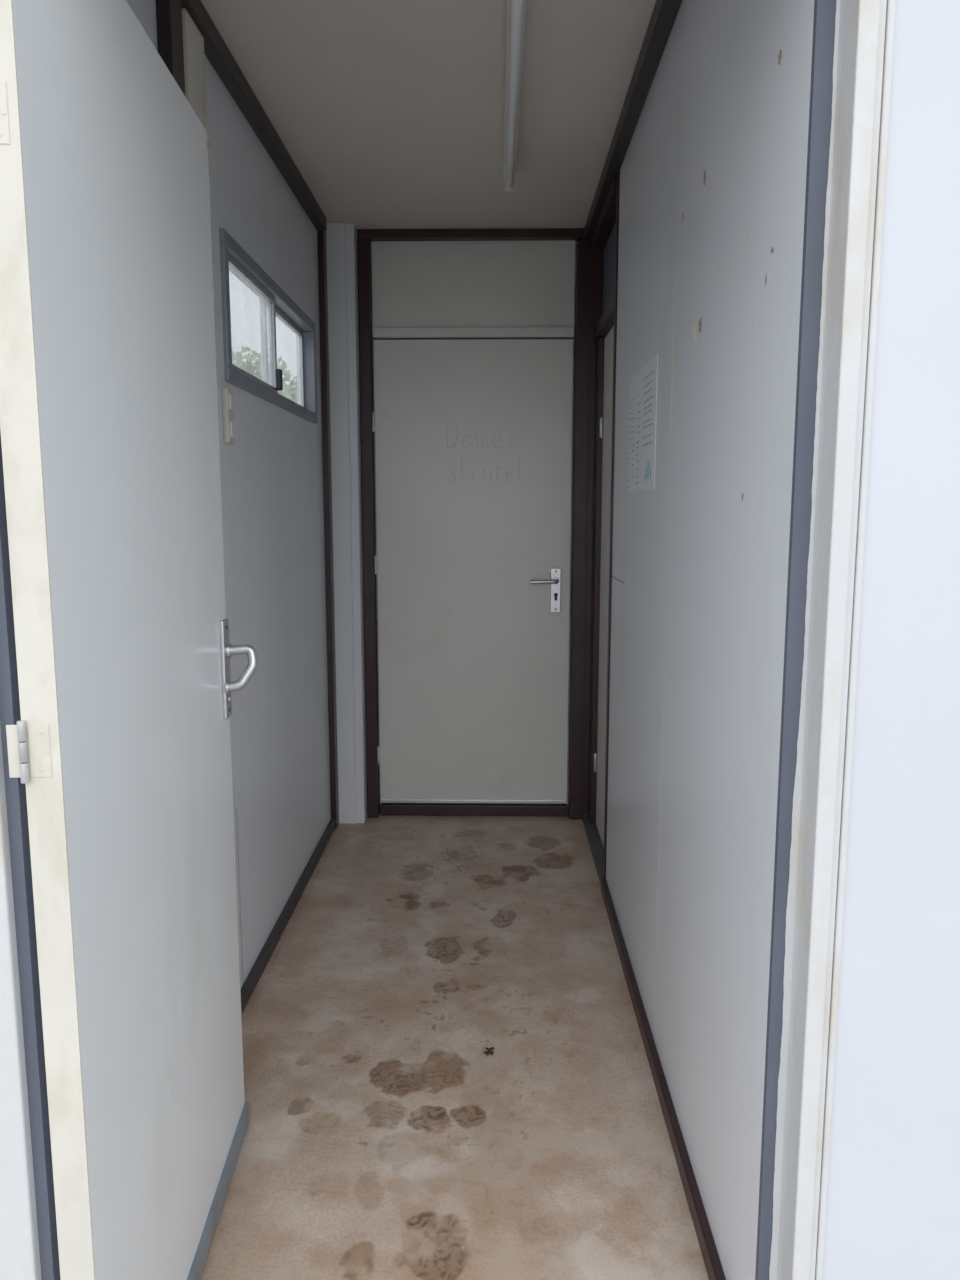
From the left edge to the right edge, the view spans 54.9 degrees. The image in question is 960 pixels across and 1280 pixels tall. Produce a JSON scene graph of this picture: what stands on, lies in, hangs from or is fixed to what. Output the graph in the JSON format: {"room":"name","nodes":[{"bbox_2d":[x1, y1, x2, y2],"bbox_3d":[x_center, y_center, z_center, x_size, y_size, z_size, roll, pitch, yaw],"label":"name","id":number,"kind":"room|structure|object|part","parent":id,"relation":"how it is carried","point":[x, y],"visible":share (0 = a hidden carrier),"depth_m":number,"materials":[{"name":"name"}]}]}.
{"room":"corridor","nodes":[
{"label":"corridor","id":0,"kind":"room"},
{"bbox_2d":[126,0,330,988],"bbox_3d":[-0.688,-0.253,2.592,0.060,2.486,2.940,0,8,1],"label":"wall","id":1,"kind":"structure","parent":0,"point":[272,473],"depth_m":2.88,"materials":[{"name":"grey paint"}]},
{"bbox_2d":[156,0,241,1019],"bbox_3d":[-0.650,-0.169,2.183,0.030,2.435,0.250,0,8,1],"label":"trim","id":2,"kind":"structure","parent":1,"relation":"attached to","point":[180,42],"depth_m":2.02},
{"bbox_2d":[222,387,235,443],"bbox_3d":[-0.650,-0.581,2.398,0.021,0.140,0.060,0,8,1],"label":"light switch","id":3,"kind":"object","parent":1,"relation":"attached to","point":[228,398],"visible":1,"depth_m":2.38,"materials":[{"name":"beige plastic"}]},
{"bbox_2d":[236,809,242,977],"bbox_3d":[-0.660,0.709,2.542,0.001,0.505,0.004,0,8,1],"label":"trim","id":4,"kind":"structure","parent":1,"relation":"attached to","point":[236,809],"depth_m":2.54,"materials":[{"name":"grey metal"}]},
{"bbox_2d":[181,0,326,230],"bbox_3d":[-0.640,-1.451,2.367,0.038,0.050,2.530,0,8,1],"label":"trim","id":5,"kind":"structure","parent":1,"relation":"attached to","point":[216,50],"depth_m":2.53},
{"bbox_2d":[219,228,317,423],"bbox_3d":[-0.672,-0.940,2.962,0.067,0.375,1.205,0,8,1],"label":"window","id":6,"kind":"structure","parent":1,"relation":"in","point":[234,259],"depth_m":2.93,"materials":[{"name":"grey metal"}]},
{"bbox_3d":[-0.667,-0.901,2.685,0.018,0.303,0.574,0,8,1],"label":"sash","id":7,"kind":"part","parent":6,"relation":"part of","materials":[{"name":"glass"}]},
{"bbox_2d":[275,369,282,390],"bbox_3d":[-0.644,-0.835,2.966,0.018,0.065,0.025,0,8,1],"label":"latch","id":8,"kind":"object","parent":6,"relation":"attached to","point":[279,382],"visible":1,"depth_m":2.96,"materials":[{"name":"black plastic"}]},
{"bbox_3d":[-0.684,-0.978,3.231,0.018,0.303,0.589,0,8,1],"label":"sash","id":9,"kind":"part","parent":6,"relation":"part of","materials":[{"name":"glass"}]},
{"bbox_2d":[241,819,334,1014],"bbox_3d":[-0.650,0.964,2.707,0.018,0.045,2.530,0,8,1],"label":"baseboard","id":10,"kind":"structure","parent":1,"relation":"attached to","point":[252,979],"depth_m":3.00,"materials":[{"name":"dark brown painted wood"}]},
{"bbox_2d":[317,231,338,828],"bbox_3d":[-0.626,-0.426,3.821,0.024,2.486,0.065,0,8,1],"label":"wall trim","id":11,"kind":"object","parent":1,"relation":"attached to","point":[321,235],"depth_m":3.79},
{"bbox_2d":[326,223,366,823],"bbox_3d":[-0.569,-0.439,3.915,0.134,2.486,0.124,0,8,1],"label":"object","id":12,"kind":"structure","parent":1,"relation":"attached to","point":[341,238],"depth_m":3.85,"materials":[{"name":"grey paint"}]},
{"bbox_2d":[201,0,655,228],"bbox_3d":[-0.058,-1.518,2.413,1.320,0.070,3.000,0,8,1],"label":"ceiling","id":13,"kind":"structure","parent":0,"point":[390,113],"depth_m":2.55,"materials":[{"name":"white paint"}]},
{"bbox_2d":[503,0,526,191],"bbox_3d":[0.087,-1.449,2.416,0.042,0.068,1.430,0,8,1],"label":"lamp","id":14,"kind":"object","parent":13,"relation":"attached to","point":[516,9],"visible":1,"depth_m":2.37,"materials":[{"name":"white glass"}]},
{"bbox_2d":[505,184,513,191],"bbox_3d":[0.099,-1.531,3.112,0.030,0.037,0.023,0,8,1],"label":"socket","id":15,"kind":"object","parent":14,"relation":"attached to","point":[507,189],"depth_m":3.10,"materials":[{"name":"white plastic"}]},
{"bbox_2d":[200,814,708,1279],"bbox_3d":[-0.088,0.984,2.725,1.140,0.001,2.880,0,8,1],"label":"floor","id":16,"kind":"structure","parent":0,"point":[382,1140],"depth_m":2.21,"materials":[{"name":"plastic"}]},
{"bbox_2d":[484,1047,493,1054],"bbox_3d":[0.022,1.035,2.329,0.030,0.003,0.036,0,8,1],"label":"fallen leaf","id":17,"kind":"object","parent":16,"relation":"on","point":[489,1051],"visible":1,"depth_m":2.33,"materials":[{"name":"black plant"}]},
{"bbox_2d":[371,238,583,805],"bbox_3d":[-0.034,-0.453,4.018,1.320,2.486,0.058,0,8,1],"label":"wall","id":18,"kind":"structure","parent":0,"point":[583,238],"depth_m":3.98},
{"bbox_2d":[372,412,374,431],"bbox_3d":[-0.449,-0.916,3.886,0.012,0.080,0.012,0,8,1],"label":"hinge","id":19,"kind":"object","parent":18,"relation":"attached to","point":[373,413],"visible":1,"depth_m":3.88,"materials":[{"name":"paint"}]},
{"bbox_2d":[375,556,376,573],"bbox_3d":[-0.449,-0.322,3.970,0.012,0.080,0.012,0,8,1],"label":"hinge","id":20,"kind":"object","parent":18,"relation":"attached to","point":[375,556],"visible":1,"depth_m":3.96,"materials":[{"name":"paint"}]},
{"bbox_2d":[378,746,379,763],"bbox_3d":[-0.449,0.509,4.087,0.012,0.080,0.012,0,8,1],"label":"hinge","id":21,"kind":"object","parent":18,"relation":"attached to","point":[378,746],"visible":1,"depth_m":4.08,"materials":[{"name":"paint"}]},
{"bbox_2d":[357,228,583,241],"bbox_3d":[-0.039,-1.658,3.787,0.923,0.036,0.060,0,8,1],"label":"trim","id":22,"kind":"structure","parent":18,"relation":"attached to","point":[512,234],"depth_m":3.76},
{"bbox_2d":[371,240,574,327],"bbox_3d":[-0.028,-1.472,3.833,0.838,0.344,0.020,0,8,1],"label":"transom panel","id":23,"kind":"object","parent":18,"relation":"in","point":[415,283],"depth_m":3.82,"materials":[{"name":"paint"}]},
{"bbox_2d":[372,327,573,337],"bbox_3d":[-0.028,-1.279,3.851,0.838,0.040,0.038,0,8,1],"label":"rail","id":24,"kind":"object","parent":18,"relation":"attached to","point":[391,332],"visible":1,"depth_m":3.83,"materials":[{"name":"paint"}]},
{"bbox_2d":[373,339,572,803],"bbox_3d":[-0.028,-0.263,3.997,0.832,1.998,0.032,0,8,1],"label":"leaf","id":25,"kind":"object","parent":18,"relation":"attached to","point":[473,655],"visible":0.98,"depth_m":3.97,"materials":[{"name":"paint"}]},
{"bbox_2d":[382,799,565,803],"bbox_3d":[-0.029,0.718,4.114,0.818,0.016,0.010,0,8,1],"label":"rail","id":26,"kind":"object","parent":25,"relation":"attached to","point":[383,800],"visible":1,"depth_m":4.11,"materials":[{"name":"metal"}]},
{"bbox_2d":[550,568,560,612],"bbox_3d":[0.326,-0.214,3.978,0.046,0.193,0.008,0,8,1],"label":"plate","id":27,"kind":"object","parent":25,"relation":"attached to","point":[554,588],"visible":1,"depth_m":3.98,"materials":[{"name":"metal"}]},
{"bbox_2d":[530,579,558,583],"bbox_3d":[0.275,-0.249,3.943,0.122,0.022,0.056,0,8,1],"label":"lever","id":28,"kind":"object","parent":27,"relation":"attached to","point":[550,581],"visible":1,"depth_m":3.92,"materials":[{"name":"metal"}]},
{"bbox_2d":[373,338,573,803],"bbox_3d":[-0.028,-0.264,4.007,0.838,2.014,0.015,0,8,1],"label":"leaf shadow gap","id":29,"kind":"object","parent":18,"relation":"attached to","point":[373,338],"visible":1,"depth_m":3.90,"materials":[{"name":"black plastic"}]},
{"bbox_2d":[357,238,590,819],"bbox_3d":[-0.018,-0.425,3.953,0.964,2.449,0.075,0,8,1],"label":"frame","id":30,"kind":"object","parent":18,"relation":"attached to","point":[573,810],"visible":0.88,"depth_m":3.94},
{"bbox_2d":[606,0,813,1279],"bbox_3d":[0.466,-0.198,2.207,0.060,2.486,1.900,0,8,1],"label":"wall","id":31,"kind":"structure","parent":0,"point":[698,613],"depth_m":1.71,"materials":[{"name":"white paint"}]},
{"bbox_2d":[582,814,603,884],"bbox_3d":[0.501,0.832,3.697,0.114,0.026,0.763,0,8,1],"label":"sill","id":32,"kind":"structure","parent":31,"relation":"attached to","point":[595,843],"depth_m":3.71,"materials":[{"name":"metal"}]},
{"bbox_2d":[594,753,596,771],"bbox_3d":[0.485,0.516,3.895,0.012,0.080,0.012,0,8,1],"label":"hinge","id":33,"kind":"object","parent":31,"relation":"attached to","point":[595,754],"visible":1,"depth_m":3.89,"materials":[{"name":"metal"}]},
{"bbox_2d":[582,172,619,878],"bbox_3d":[0.501,-0.359,3.529,0.114,2.435,0.763,0,8,1],"label":"frame","id":34,"kind":"object","parent":31,"relation":"attached to","point":[601,324],"visible":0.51,"depth_m":3.77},
{"bbox_2d":[600,417,602,437],"bbox_3d":[0.485,-0.850,3.702,0.012,0.080,0.012,0,8,1],"label":"hinge","id":35,"kind":"object","parent":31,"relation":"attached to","point":[601,418],"visible":1,"depth_m":3.70,"materials":[{"name":"metal"}]},
{"bbox_2d":[596,325,613,846],"bbox_3d":[0.507,-0.164,3.509,0.036,1.995,0.590,0,8,1],"label":"leaf","id":36,"kind":"object","parent":31,"relation":"attached to","point":[609,340],"visible":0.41,"depth_m":3.65,"materials":[{"name":"paint"}]},
{"bbox_2d":[602,222,615,313],"bbox_3d":[0.509,-1.371,3.402,0.030,0.312,0.723,0,8,1],"label":"transom panel","id":37,"kind":"object","parent":31,"relation":"in","point":[609,250],"depth_m":3.54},
{"bbox_2d":[584,0,681,239],"bbox_3d":[0.421,-1.460,2.429,0.042,0.050,2.690,0,8,1],"label":"trim","id":38,"kind":"structure","parent":31,"relation":"attached to","point":[664,13],"depth_m":2.46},
{"bbox_2d":[627,354,657,492],"bbox_3d":[0.441,-0.575,2.538,0.002,0.330,0.480,0,8,1],"label":"notice","id":39,"kind":"object","parent":31,"relation":"attached to","point":[643,386],"visible":1,"depth_m":2.50,"materials":[{"name":"paper"}]},
{"bbox_2d":[601,879,725,1279],"bbox_3d":[0.427,1.008,2.392,0.018,0.045,1.870,0,8,1],"label":"baseboard","id":40,"kind":"structure","parent":31,"relation":"attached to","point":[707,1245],"depth_m":2.03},
{"bbox_2d":[673,49,780,500],"bbox_3d":[0.428,-0.577,1.710,0.001,0.640,0.757,0,8,1],"label":"chips","id":41,"kind":"object","parent":31,"relation":"attached to","point":[694,329],"visible":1,"depth_m":1.79,"materials":[{"name":"beige paint"}]},
{"bbox_2d":[769,0,895,1279],"bbox_3d":[0.471,0.161,1.257,0.047,2.240,0.079,0,8,1],"label":"door frame","id":42,"kind":"structure","parent":31,"relation":"attached to","point":[862,36],"depth_m":1.20,"materials":[{"name":"white metal"}]},
{"bbox_2d":[815,0,959,1279],"bbox_3d":[1.852,-0.050,1.210,2.736,2.770,0.060,0,8,1],"label":"wall","id":43,"kind":"structure","parent":0,"point":[893,1206],"depth_m":1.23,"materials":[{"name":"white paint"}]},
{"bbox_2d":[755,0,836,1279],"bbox_3d":[0.434,0.116,1.286,0.028,2.120,0.012,0,8,1],"label":"trim gasket","id":44,"kind":"structure","parent":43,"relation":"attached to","point":[821,87],"depth_m":1.25,"materials":[{"name":"rubber"}]},
{"bbox_3d":[-1.842,-0.038,1.126,2.280,2.770,0.060,0,8,1],"label":"wall","id":45,"kind":"structure","parent":0,"visible":0},
{"bbox_2d":[0,431,60,1279],"bbox_3d":[-0.625,0.189,1.127,0.154,2.220,0.079,0,8,1],"label":"door frame","id":46,"kind":"structure","parent":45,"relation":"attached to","point":[19,1241],"depth_m":1.14,"materials":[{"name":"grey metal"}]},
{"bbox_3d":[-0.556,0.140,1.117,0.016,2.120,0.045,0,8,1],"label":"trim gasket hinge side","id":47,"kind":"part","parent":46,"relation":"part of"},
{"bbox_2d":[0,0,257,1279],"bbox_3d":[-0.496,0.089,1.485,0.128,2.018,0.851,0,8,-2],"label":"leaf","id":48,"kind":"object","parent":46,"relation":"attached to","point":[116,166],"depth_m":1.26,"materials":[{"name":"white paint"}]},
{"bbox_3d":[-0.517,-0.551,0.965,0.048,0.062,0.001,0,8,-2],"label":"hinge leaf","id":49,"kind":"part","parent":48,"relation":"part of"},
{"bbox_2d":[18,741,27,762],"bbox_3d":[-0.522,0.128,1.056,0.009,0.024,0.009,0,8,-2],"label":"hinge knuckle","id":50,"kind":"object","parent":48,"relation":"attached to","point":[22,746],"visible":1,"depth_m":1.05},
{"bbox_2d":[17,720,26,741],"bbox_3d":[-0.522,0.104,1.052,0.009,0.024,0.009,0,8,-2],"label":"hinge knuckle","id":51,"kind":"object","parent":50,"relation":"attached to","point":[21,724],"visible":1,"depth_m":1.05},
{"bbox_2d":[20,762,29,783],"bbox_3d":[-0.522,0.152,1.059,0.009,0.024,0.009,0,8,-2],"label":"hinge knuckle","id":52,"kind":"object","parent":48,"relation":"attached to","point":[24,767],"visible":1,"depth_m":1.06},
{"bbox_3d":[-0.517,0.128,1.060,0.048,0.062,0.001,0,8,-2],"label":"hinge leaf","id":53,"kind":"part","parent":48,"relation":"part of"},
{"bbox_3d":[-0.503,0.148,1.066,0.042,2.018,0.004,0,8,-2],"label":"hinge edge strip","id":54,"kind":"part","parent":48,"relation":"part of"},
{"bbox_2d":[187,1103,249,1279],"bbox_3d":[-0.512,1.104,1.631,0.040,0.043,0.848,0,8,-2],"label":"strip","id":55,"kind":"object","parent":48,"relation":"attached to","point":[204,1245],"visible":0.49,"depth_m":1.77,"materials":[{"name":"grey metal"}]},
{"bbox_2d":[220,619,231,719],"bbox_3d":[-0.515,0.058,1.874,0.008,0.200,0.050,0,8,-3],"label":"plate","id":56,"kind":"object","parent":48,"relation":"attached to","point":[224,633],"depth_m":1.86,"materials":[{"name":"silver metal"}]},
{"bbox_2d":[225,681,229,693],"bbox_3d":[-0.507,0.096,1.859,0.007,0.026,0.026,0,8,-2],"label":"rose","id":57,"kind":"object","parent":56,"relation":"attached to","point":[227,682],"depth_m":1.85,"materials":[{"name":"silver metal"}]},
{"bbox_2d":[226,625,231,657],"bbox_3d":[-0.507,0.003,1.866,0.009,0.066,0.028,0,8,-2],"label":"rose","id":58,"kind":"object","parent":48,"relation":"attached to","point":[228,654],"depth_m":1.86,"materials":[{"name":"metal"}]},
{"bbox_3d":[-0.481,0.057,1.865,0.065,0.094,0.039,0,8,-2],"label":"handle","id":59,"kind":"part","parent":48,"relation":"part of","materials":[{"name":"silver metal"}]},
{"bbox_3d":[-0.481,0.057,1.865,0.065,0.094,0.039,0,8,-2],"label":"lever","id":60,"kind":"part","parent":48,"relation":"part of","materials":[{"name":"metal"}]},
{"label":"outside","id":61,"kind":"structure","parent":0,"visible":0},
{"bbox_3d":[0.081,0.892,5.174,80.000,0.200,90.000,0,8,1],"label":"ground","id":62,"kind":"structure","parent":61,"visible":0},
{"bbox_2d":[232,346,296,385],"bbox_3d":[-3.653,-2.497,14.356,2.081,3.952,2.053,0,8,1],"label":"tree","id":63,"kind":"object","parent":62,"relation":"on","point":[251,367],"visible":0.11,"depth_m":13.76,"materials":[{"name":"green plant"}]},
{"bbox_2d":[269,381,297,403],"bbox_3d":[-2.403,-1.726,11.901,1.791,3.108,1.716,0,8,1],"label":"tree","id":64,"kind":"object","parent":62,"relation":"on","point":[290,391],"visible":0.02,"depth_m":11.36,"materials":[{"name":"green plant"}]}
]}

